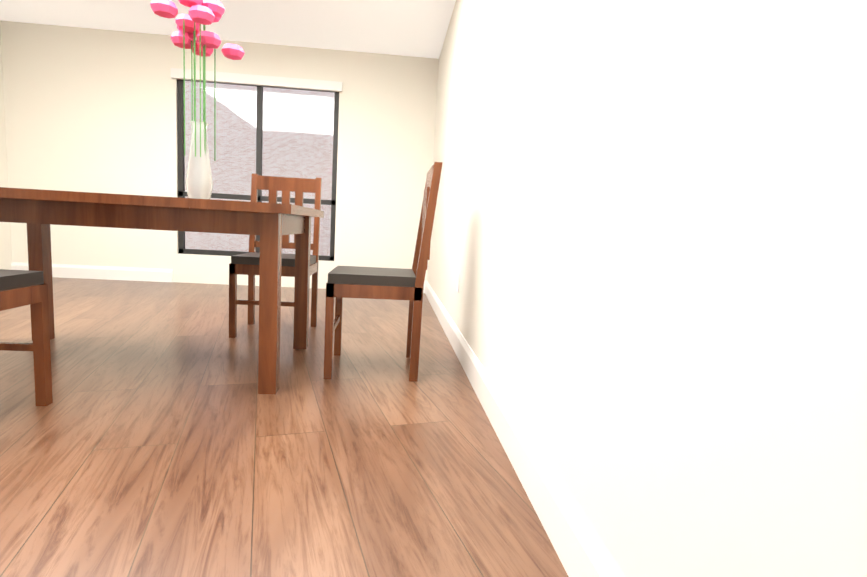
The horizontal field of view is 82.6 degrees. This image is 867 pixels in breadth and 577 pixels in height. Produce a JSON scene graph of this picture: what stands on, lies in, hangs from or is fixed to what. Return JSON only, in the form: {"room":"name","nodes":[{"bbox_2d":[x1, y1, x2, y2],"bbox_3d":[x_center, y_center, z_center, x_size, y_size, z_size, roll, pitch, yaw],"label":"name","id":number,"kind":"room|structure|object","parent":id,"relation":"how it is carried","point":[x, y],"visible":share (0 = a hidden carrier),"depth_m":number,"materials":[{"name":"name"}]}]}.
{"room":"dining room","nodes":[
{"label":"dining room","id":0,"kind":"room"},
{"bbox_2d":[0,44,11,269],"bbox_3d":[-3.975,-0.961,1.816,0.100,2.450,6.320,3,7,-5],"label":"wall","id":1,"kind":"structure","parent":0,"point":[5,227],"depth_m":4.82,"materials":[{"name":"white paint"}]},
{"bbox_2d":[0,20,435,288],"bbox_3d":[-2.100,-1.262,5.089,4.170,2.450,0.100,3,7,-5],"label":"wall","id":2,"kind":"structure","parent":0,"point":[92,110],"depth_m":4.97,"materials":[{"name":"white paint"}]},
{"bbox_2d":[11,262,172,281],"bbox_3d":[-3.481,-0.165,5.050,1.550,0.135,0.016,3,7,-5],"label":"baseboard","id":3,"kind":"structure","parent":2,"relation":"attached to","point":[58,270],"depth_m":5.06,"materials":[{"name":"white wood"}]},
{"bbox_2d":[171,68,342,91],"bbox_3d":[-1.753,-2.081,4.936,1.660,0.090,0.046,3,7,-5],"label":"blind valance","id":4,"kind":"object","parent":2,"relation":"attached to","point":[275,81],"visible":1,"depth_m":4.92,"materials":[{"name":"white"}]},
{"bbox_2d":[177,79,338,260],"bbox_3d":[-1.808,-1.218,5.115,1.600,1.790,0.050,3,7,-5],"label":"dining room window","id":5,"kind":"structure","parent":2,"relation":"in","point":[275,131],"depth_m":5.09,"materials":[{"name":"grey"}]},
{"bbox_2d":[0,0,455,58],"bbox_3d":[-1.767,-2.115,1.861,4.400,0.090,6.320,3,7,-5],"label":"ceiling","id":6,"kind":"structure","parent":0,"point":[416,28],"depth_m":4.39,"materials":[{"name":"white paint"}]},
{"bbox_2d":[0,277,567,576],"bbox_3d":[0.706,0.379,3.278,11.000,0.050,8.180,3,7,-5],"label":"floor","id":7,"kind":"structure","parent":0,"point":[159,436],"depth_m":1.51,"materials":[{"name":"brown wood"}]},
{"bbox_2d":[0,269,52,405],"bbox_3d":[-1.571,-0.055,1.485,0.450,1.000,0.490,3,7,-5],"label":"dining chair","id":8,"kind":"object","parent":7,"relation":"on","point":[19,288],"visible":1,"depth_m":1.74,"materials":[{"name":"brown wood"}]},
{"bbox_2d":[0,187,323,393],"bbox_3d":[-1.373,-0.031,2.310,1.550,0.772,0.930,3,7,-5],"label":"dining table","id":9,"kind":"object","parent":7,"relation":"on","point":[38,211],"visible":0.92,"depth_m":1.94,"materials":[{"name":"brown wood"}]},
{"bbox_2d":[150,0,244,198],"bbox_3d":[-1.063,-0.842,2.260,0.298,0.880,0.406,3,7,-5],"label":"flower vase","id":10,"kind":"object","parent":9,"relation":"on","point":[198,181],"visible":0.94,"depth_m":2.24,"materials":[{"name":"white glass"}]},
{"bbox_2d":[229,174,321,337],"bbox_3d":[-0.982,-0.225,3.124,0.450,1.000,0.490,3,7,-5],"label":"dining chair","id":11,"kind":"object","parent":7,"relation":"on","point":[248,264],"visible":0.73,"depth_m":3.26,"materials":[{"name":"brown wood"}]},
{"bbox_2d":[323,162,442,381],"bbox_3d":[-0.250,-0.099,2.435,0.490,1.000,0.450,3,7,-5],"label":"dining chair","id":12,"kind":"object","parent":7,"relation":"on","point":[372,283],"visible":1,"depth_m":2.23,"materials":[{"name":"brown wood"}]},
{"bbox_2d":[424,0,866,576],"bbox_3d":[0.302,-0.773,2.214,0.100,2.450,6.320,3,7,-5],"label":"wall","id":13,"kind":"structure","parent":0,"point":[650,232],"depth_m":0.73,"materials":[{"name":"white paint"}]},
{"bbox_2d":[456,271,459,291],"bbox_3d":[0.146,-0.042,2.962,0.008,0.120,0.075,3,7,-5],"label":"outlet","id":14,"kind":"object","parent":13,"relation":"attached to","point":[458,279],"visible":0.93,"depth_m":2.94,"materials":[{"name":"white plastic"}]},
{"bbox_2d":[423,281,620,576],"bbox_3d":[0.185,0.376,2.311,0.016,0.135,6.200,3,7,-5],"label":"baseboard","id":15,"kind":"structure","parent":13,"relation":"attached to","point":[579,550],"depth_m":1.29,"materials":[{"name":"white"}]}
]}

